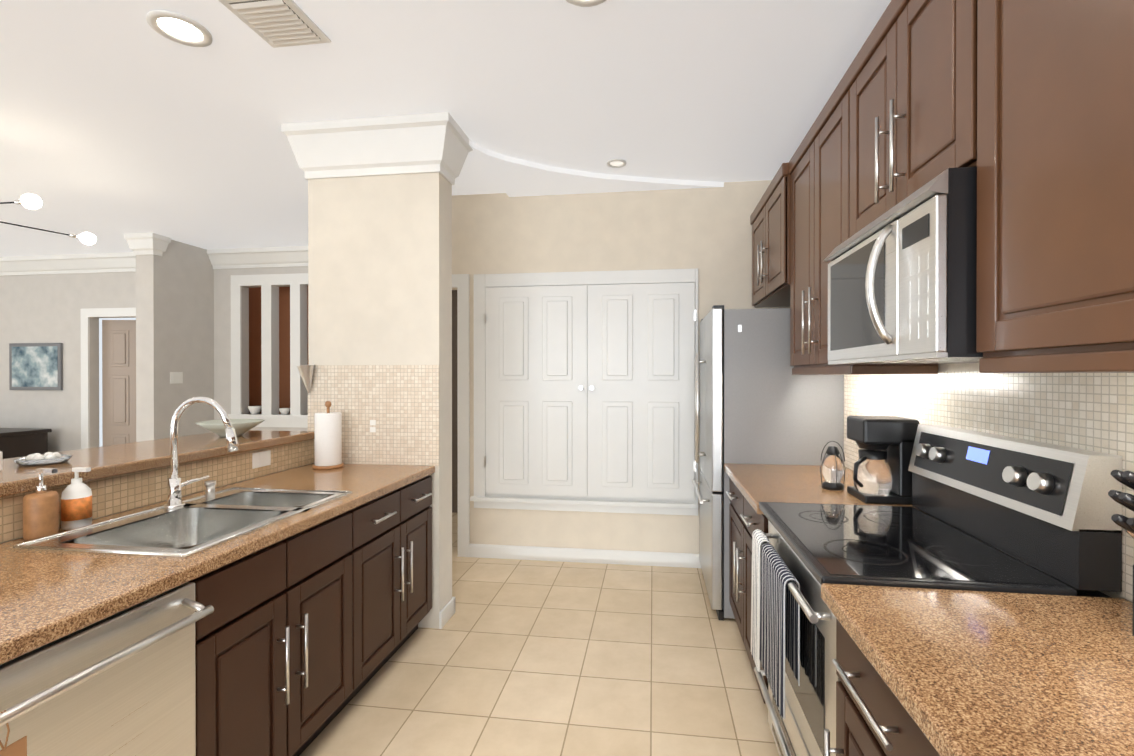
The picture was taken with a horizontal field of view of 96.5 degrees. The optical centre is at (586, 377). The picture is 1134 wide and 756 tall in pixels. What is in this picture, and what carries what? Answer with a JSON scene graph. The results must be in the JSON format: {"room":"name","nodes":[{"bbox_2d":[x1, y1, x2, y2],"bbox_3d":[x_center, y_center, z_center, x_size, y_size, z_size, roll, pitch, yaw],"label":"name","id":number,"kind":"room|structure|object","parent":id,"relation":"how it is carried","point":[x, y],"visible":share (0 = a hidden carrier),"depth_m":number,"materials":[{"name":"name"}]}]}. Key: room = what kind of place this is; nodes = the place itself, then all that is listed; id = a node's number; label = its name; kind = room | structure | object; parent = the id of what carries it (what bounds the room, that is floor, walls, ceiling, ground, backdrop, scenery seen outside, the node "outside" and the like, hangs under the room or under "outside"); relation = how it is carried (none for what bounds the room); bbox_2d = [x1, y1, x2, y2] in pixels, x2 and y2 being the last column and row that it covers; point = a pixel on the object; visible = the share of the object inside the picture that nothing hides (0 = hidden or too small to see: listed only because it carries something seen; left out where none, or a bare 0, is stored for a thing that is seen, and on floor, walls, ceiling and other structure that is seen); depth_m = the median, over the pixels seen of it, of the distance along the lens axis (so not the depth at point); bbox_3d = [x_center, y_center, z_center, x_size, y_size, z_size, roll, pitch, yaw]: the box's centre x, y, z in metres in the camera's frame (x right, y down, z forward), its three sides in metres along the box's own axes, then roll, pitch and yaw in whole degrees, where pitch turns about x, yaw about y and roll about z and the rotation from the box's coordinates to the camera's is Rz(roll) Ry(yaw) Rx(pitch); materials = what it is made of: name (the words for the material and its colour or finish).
{"room":"kitchen","nodes":[
{"label":"kitchen","id":0,"kind":"room"},
{"bbox_2d":[0,266,307,452],"bbox_3d":[-5.066,-0.025,5.903,9.500,2.820,0.100,0,0,7],"label":"wall","id":1,"kind":"structure","parent":0,"point":[42,308],"depth_m":6.00,"materials":[{"name":"beige paint"}]},
{"bbox_2d":[9,343,62,389],"bbox_3d":[-6.571,-0.135,6.035,0.720,0.560,0.027,0,0,7],"label":"framed art","id":2,"kind":"object","parent":1,"relation":"attached to","point":[35,366],"visible":1,"depth_m":6.02},
{"bbox_2d":[102,320,135,445],"bbox_3d":[-5.436,0.340,6.062,0.720,2.070,0.090,0,0,-3],"label":"door leaf","id":3,"kind":"structure","parent":1,"relation":"in","point":[118,381],"depth_m":6.06,"materials":[{"name":"brown wood"}]},
{"bbox_2d":[0,233,307,275],"bbox_3d":[-5.072,-1.333,5.465,9.400,0.200,0.760,0,0,7],"label":"crown molding","id":4,"kind":"structure","parent":1,"relation":"attached to","point":[157,244],"depth_m":5.69,"materials":[{"name":"white paint"}]},
{"bbox_2d":[80,273,307,448],"bbox_3d":[-4.410,0.116,5.792,3.090,2.540,0.150,0,0,7],"label":"door frame","id":5,"kind":"structure","parent":1,"relation":"attached to","point":[270,415],"depth_m":5.65,"materials":[{"name":"white paint"}]},
{"bbox_2d":[248,406,261,413],"bbox_3d":[-3.748,0.361,5.721,0.138,0.090,0.138,0,0,-5],"label":"bowl","id":6,"kind":"object","parent":5,"relation":"on","point":[255,409],"depth_m":5.68,"materials":[{"name":"white ceramic"}]},
{"bbox_2d":[279,408,289,413],"bbox_3d":[-3.381,0.371,5.673,0.118,0.070,0.118,0,0,-5],"label":"bowl","id":7,"kind":"object","parent":5,"relation":"on","point":[282,410],"depth_m":5.63,"materials":[{"name":"white ceramic"}]},
{"bbox_2d":[128,240,215,441],"bbox_3d":[-4.385,-0.023,5.405,0.240,2.820,0.690,0,0,7],"label":"wall","id":8,"kind":"structure","parent":0,"point":[177,295],"depth_m":5.28,"materials":[{"name":"beige paint"}]},
{"bbox_2d":[170,372,182,383],"bbox_3d":[-4.285,-0.002,5.286,0.009,0.120,0.140,0,0,7],"label":"switch plate","id":9,"kind":"object","parent":8,"relation":"attached to","point":[176,377],"visible":1,"depth_m":5.28,"materials":[{"name":"white plastic"}]},
{"bbox_2d":[249,287,261,413],"bbox_3d":[-4.027,-0.025,6.135,0.100,2.820,0.630,0,0,7],"label":"wall","id":10,"kind":"structure","parent":0,"point":[255,385],"depth_m":6.08,"materials":[{"name":"brown paint"}]},
{"bbox_2d":[279,286,308,413],"bbox_3d":[-3.332,-0.027,6.432,1.400,2.820,0.100,0,0,7],"label":"wall","id":11,"kind":"structure","parent":0,"point":[284,292],"depth_m":6.45,"materials":[{"name":"brown paint"}]},
{"bbox_2d":[308,172,451,628],"bbox_3d":[-1.201,-0.013,2.956,0.790,2.820,0.180,0,0,7],"label":"wall column","id":12,"kind":"structure","parent":0,"point":[380,270],"depth_m":2.87,"materials":[{"name":"beige paint"}]},
{"bbox_2d":[297,364,438,465],"bbox_3d":[-1.233,0.205,2.825,0.820,0.565,0.090,0,0,7],"label":"tile backsplash","id":13,"kind":"structure","parent":12,"relation":"attached to","point":[390,414],"depth_m":2.85,"materials":[{"name":"tile"}]},
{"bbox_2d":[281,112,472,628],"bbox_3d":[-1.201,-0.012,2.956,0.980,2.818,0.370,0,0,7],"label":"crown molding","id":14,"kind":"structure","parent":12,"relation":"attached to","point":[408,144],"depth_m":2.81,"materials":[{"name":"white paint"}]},
{"bbox_2d":[0,0,890,256],"bbox_3d":[-4.470,-1.459,1.785,11.750,0.080,10.600,0,0,7],"label":"ceiling","id":15,"kind":"structure","parent":0,"point":[119,119],"depth_m":2.54,"materials":[{"name":"paint"}]},
{"bbox_2d":[0,194,41,208],"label":"pendant chandelier","id":16,"kind":"object","parent":15,"relation":"hanging from","point":[31,201],"depth_m":2.96,"materials":[{"name":"white glass"}]},
{"bbox_2d":[0,221,95,244],"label":"pendant chandelier","id":17,"kind":"object","parent":15,"relation":"hanging from","point":[87,238],"depth_m":3.58,"materials":[{"name":"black glass"}]},
{"bbox_2d":[146,10,212,46],"bbox_3d":[-1.646,-1.414,2.051,0.209,0.012,0.209,0,0,-2],"label":"recessed light","id":18,"kind":"object","parent":15,"relation":"in","point":[179,28],"depth_m":2.04,"materials":[{"name":"white paint"}]},
{"bbox_2d":[218,0,330,47],"bbox_3d":[-1.224,-1.409,2.000,0.270,0.018,0.290,0,0,7],"label":"ceiling vent","id":19,"kind":"object","parent":15,"relation":"in","point":[279,23],"visible":1,"depth_m":1.99,"materials":[{"name":"white metal"}]},
{"bbox_2d":[566,0,605,6],"bbox_3d":[-0.003,-1.413,1.815,0.209,0.012,0.209,0,0,1],"label":"recessed light","id":20,"kind":"object","parent":15,"relation":"in","point":[582,3],"depth_m":1.90,"materials":[{"name":"white paint"}]},
{"bbox_2d":[469,139,723,196],"bbox_3d":[0.135,-1.407,3.292,1.610,0.035,1.005,0,0,7],"label":"ceiling soffit","id":21,"kind":"structure","parent":15,"relation":"attached to","point":[514,177],"depth_m":3.58,"materials":[{"name":"paint"}]},
{"bbox_2d":[607,159,625,167],"bbox_3d":[0.197,-1.419,3.342,0.129,0.012,0.129,0,0,-2],"label":"recessed light","id":22,"kind":"object","parent":15,"relation":"in","point":[613,163],"depth_m":3.35,"materials":[{"name":"white paint"}]},
{"bbox_2d":[452,290,457,512],"bbox_3d":[-1.268,-0.022,5.254,1.400,2.820,0.100,0,0,7],"label":"door","id":23,"kind":"structure","parent":0,"point":[454,420],"depth_m":5.21,"materials":[{"name":"paint"}]},
{"bbox_2d":[300,512,778,755],"bbox_3d":[-4.470,1.431,1.796,11.750,0.060,10.600,0,0,7],"label":"floor","id":24,"kind":"structure","parent":0,"point":[514,657],"depth_m":2.37,"materials":[{"name":"tile"}]},
{"bbox_2d":[0,428,51,458],"bbox_3d":[-6.938,0.986,5.668,1.450,0.800,0.560,0,0,7],"label":"sideboard","id":25,"kind":"object","parent":24,"relation":"on","point":[18,442],"visible":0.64,"depth_m":5.63,"materials":[{"name":"brown wood"}]},
{"bbox_2d":[0,564,227,755],"bbox_3d":[-1.391,0.970,1.091,0.638,0.868,0.730,0,0,7],"label":"base cabinet","id":26,"kind":"object","parent":24,"relation":"on","point":[149,676],"depth_m":1.17,"materials":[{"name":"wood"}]},
{"bbox_2d":[0,582,213,755],"bbox_3d":[-1.357,0.945,1.087,0.706,0.818,0.598,0,0,7],"label":"dishwasher","id":27,"kind":"object","parent":26,"relation":"in","point":[125,680],"depth_m":1.14,"materials":[{"name":"silver metal"}]},
{"bbox_2d":[0,430,314,499],"bbox_3d":[-2.054,0.333,1.111,0.558,0.042,3.678,0,0,7],"label":"countertop","id":28,"kind":"structure","parent":26,"relation":"on","point":[105,462],"depth_m":1.90,"materials":[{"name":"brown stone"}]},
{"bbox_2d":[0,451,2,470],"bbox_3d":[-2.041,0.276,1.544,0.170,0.067,0.300,0,0,7],"label":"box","id":29,"kind":"object","parent":28,"relation":"on","point":[1,460],"visible":1,"depth_m":1.68,"materials":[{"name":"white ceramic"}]},
{"bbox_2d":[13,452,72,465],"bbox_3d":[-1.959,0.289,1.826,0.150,0.037,0.150,0,0,7],"label":"plate","id":30,"kind":"object","parent":28,"relation":"on","point":[46,458],"visible":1,"depth_m":1.79,"materials":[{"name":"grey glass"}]},
{"bbox_2d":[195,419,264,436],"bbox_3d":[-1.870,0.266,2.661,0.300,0.078,0.300,0,0,7],"label":"bowl","id":31,"kind":"object","parent":28,"relation":"on","point":[241,427],"visible":0.75,"depth_m":2.61,"materials":[{"name":"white ceramic"}]},
{"bbox_2d":[0,464,434,659],"bbox_3d":[-1.441,0.514,1.032,0.726,0.040,3.678,0,0,7],"label":"countertop","id":32,"kind":"structure","parent":26,"relation":"on","point":[43,595],"depth_m":1.32,"materials":[{"name":"brown stone"}]},
{"bbox_2d":[23,468,58,540],"bbox_3d":[-1.680,0.386,1.563,0.088,0.211,0.076,0,0,7],"label":"soap dispenser","id":33,"kind":"object","parent":32,"relation":"on","point":[41,511],"visible":0.96,"depth_m":1.54,"materials":[{"name":"brown ceramic"}]},
{"bbox_2d":[61,467,91,529],"bbox_3d":[-1.672,0.393,1.662,0.082,0.196,0.073,0,0,7],"label":"hand soap bottle","id":34,"kind":"object","parent":32,"relation":"on","point":[76,503],"visible":0.94,"depth_m":1.64,"materials":[{"name":"white plastic"}]},
{"bbox_2d":[4,484,355,607],"bbox_3d":[-1.328,0.583,1.806,0.567,0.206,0.782,0,0,7],"label":"sink","id":35,"kind":"object","parent":32,"relation":"in","point":[183,530],"depth_m":1.79,"materials":[{"name":"silver metal"}]},
{"bbox_2d":[156,396,243,507],"bbox_3d":[-1.437,0.277,1.961,0.274,0.417,0.207,0,0,7],"label":"faucet","id":36,"kind":"object","parent":32,"relation":"on","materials":[{"name":"silver metal"}]},
{"bbox_2d":[312,401,343,469],"bbox_3d":[-1.409,0.305,2.757,0.156,0.363,0.156,0,0,7],"label":"paper towel holder","id":37,"kind":"object","parent":32,"relation":"on","point":[328,437],"visible":1,"depth_m":2.70,"materials":[{"name":"white paper"}]},
{"bbox_2d":[228,540,371,755],"bbox_3d":[-1.345,1.056,1.802,0.715,0.690,0.814,0,0,7],"label":"base cabinet","id":38,"kind":"object","parent":24,"relation":"on","point":[256,593],"depth_m":1.74,"materials":[{"name":"brown wood"}]},
{"bbox_2d":[352,472,434,676],"bbox_3d":[-1.249,0.965,2.531,0.715,0.868,0.658,0,0,7],"label":"base cabinet","id":39,"kind":"object","parent":24,"relation":"on","point":[398,523],"depth_m":2.42,"materials":[{"name":"brown wood"}]},
{"bbox_2d":[728,479,767,703],"bbox_3d":[1.061,0.965,2.387,0.624,0.868,0.928,0,0,7],"label":"base cabinet","id":40,"kind":"object","parent":24,"relation":"on","point":[743,521],"depth_m":2.43,"materials":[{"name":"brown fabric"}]},
{"bbox_2d":[724,463,926,514],"bbox_3d":[1.042,0.509,2.387,0.646,0.040,0.928,0,0,7],"label":"countertop","id":41,"kind":"structure","parent":40,"relation":"on","point":[758,483],"depth_m":2.32,"materials":[{"name":"brown stone"}]},
{"bbox_2d":[820,441,845,490],"bbox_3d":[1.091,0.383,2.244,0.108,0.212,0.108,0,0,7],"label":"glass lantern","id":42,"kind":"object","parent":41,"relation":"on","point":[833,472],"visible":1,"depth_m":2.22,"materials":[{"name":"clear glass"}]},
{"bbox_2d":[847,416,918,504],"bbox_3d":[1.179,0.325,2.055,0.238,0.330,0.190,0,0,7],"label":"coffee maker","id":43,"kind":"object","parent":41,"relation":"on","point":[882,474],"visible":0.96,"depth_m":1.99,"materials":[{"name":"black plastic"}]},
{"bbox_2d":[692,305,843,620],"bbox_3d":[1.096,0.488,3.256,0.780,1.815,0.792,0,0,7],"label":"fridge","id":44,"kind":"object","parent":24,"relation":"on","point":[760,403],"visible":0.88,"depth_m":2.88,"materials":[{"name":"silver metal"}]},
{"bbox_2d":[824,627,907,755],"bbox_3d":[0.868,0.970,0.914,0.624,0.868,0.525,0,0,7],"label":"base cabinet","id":45,"kind":"object","parent":24,"relation":"on","point":[868,723],"depth_m":1.04,"materials":[{"name":"brown wood"}]},
{"bbox_2d":[821,583,1133,755],"bbox_3d":[0.729,0.518,-0.007,0.646,0.040,2.383,0,0,7],"label":"countertop","id":46,"kind":"structure","parent":45,"relation":"on","point":[975,673],"depth_m":0.88,"materials":[{"name":"brown stone"}]},
{"bbox_2d":[1108,470,1133,635],"bbox_3d":[1.066,0.331,0.880,0.195,0.326,0.170,0,0,7],"label":"knife block","id":47,"kind":"object","parent":46,"relation":"on","point":[1126,478],"visible":1,"depth_m":0.94,"materials":[{"name":"black plastic"}]},
{"bbox_2d":[908,723,935,755],"bbox_3d":[0.812,0.972,0.489,0.624,0.868,0.579,0,0,7],"label":"base cabinet","id":48,"kind":"object","parent":24,"relation":"on","point":[916,746],"depth_m":0.84,"materials":[{"name":"brown wood"}]},
{"bbox_2d":[751,424,1121,755],"bbox_3d":[0.920,0.788,1.554,0.687,1.228,0.746,0,0,7],"label":"range","id":49,"kind":"object","parent":24,"relation":"on","point":[1006,514],"visible":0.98,"depth_m":1.41,"materials":[{"name":"black glass"}]},
{"bbox_2d":[452,180,789,553],"bbox_3d":[-0.209,-0.017,3.905,3.550,2.820,0.100,0,0,7],"label":"wall","id":50,"kind":"structure","parent":0,"point":[707,232],"depth_m":3.81,"materials":[{"name":"beige paint"}]},
{"bbox_2d":[452,274,469,556],"bbox_3d":[-1.430,0.292,4.056,1.050,2.200,0.120,0,0,7],"label":"door frame","id":51,"kind":"structure","parent":50,"relation":"attached to","point":[460,282],"depth_m":3.93,"materials":[{"name":"white paint"}]},
{"bbox_2d":[470,268,698,515],"bbox_3d":[-0.043,0.103,3.795,1.728,1.810,0.075,0,0,7],"label":"closet doors","id":52,"kind":"structure","parent":50,"relation":"attached to","point":[584,391],"depth_m":3.79,"materials":[{"name":"white paint"}]},
{"bbox_2d":[469,544,700,567],"bbox_3d":[0.314,1.343,3.783,2.480,0.100,0.016,0,0,7],"label":"baseboard","id":53,"kind":"structure","parent":50,"relation":"attached to","point":[664,559],"depth_m":3.82,"materials":[{"name":"white paint"}]},
{"bbox_2d":[845,363,1132,601],"bbox_3d":[1.097,-0.001,-0.250,0.120,2.820,8.000,0,0,7],"label":"wall","id":54,"kind":"structure","parent":0,"point":[961,367],"depth_m":1.73,"materials":[{"name":"beige paint"}]},
{"bbox_2d":[750,172,777,306],"bbox_3d":[1.304,-0.834,3.180,0.349,0.650,0.919,0,0,7],"label":"upper cabinet","id":55,"kind":"object","parent":54,"relation":"attached to","point":[764,218],"depth_m":3.19,"materials":[{"name":"brown wood"}]},
{"bbox_2d":[778,60,893,371],"bbox_3d":[1.190,-0.603,2.312,0.349,1.105,0.973,0,0,7],"label":"upper cabinet","id":56,"kind":"object","parent":54,"relation":"attached to","point":[816,185],"depth_m":2.37,"materials":[{"name":"brown wood"}]},
{"bbox_2d":[854,0,945,199],"bbox_3d":[1.102,-0.828,1.523,0.319,0.650,0.751,0,0,7],"label":"upper cabinet","id":57,"kind":"object","parent":54,"relation":"attached to","point":[900,68],"depth_m":1.51,"materials":[{"name":"brown wood"}]},
{"bbox_2d":[806,160,1025,367],"bbox_3d":[1.031,-0.271,1.535,0.462,0.443,0.742,0,0,7],"label":"upper cabinet","id":58,"kind":"object","parent":54,"relation":"attached to","point":[952,181],"depth_m":1.41,"materials":[{"name":"wood"}]},
{"bbox_2d":[823,167,982,363],"bbox_3d":[1.032,-0.272,1.536,0.462,0.443,0.742,0,0,7],"label":"microwave","id":59,"kind":"object","parent":58,"relation":"in","point":[902,289],"depth_m":1.30,"materials":[{"name":"silver metal"}]},
{"bbox_2d":[844,371,1133,600],"bbox_3d":[1.168,0.237,0.788,0.010,0.514,4.075,0,0,7],"label":"backsplash","id":60,"kind":"structure","parent":54,"relation":"attached to","point":[1090,411],"depth_m":1.45,"materials":[{"name":"beige tile"}]},
{"bbox_2d":[946,0,1133,363],"bbox_3d":[0.975,-0.597,0.554,0.319,1.105,1.346,0,0,7],"label":"upper cabinet","id":61,"kind":"object","parent":54,"relation":"attached to","point":[1040,93],"depth_m":0.96,"materials":[{"name":"brown wood"}]}
]}

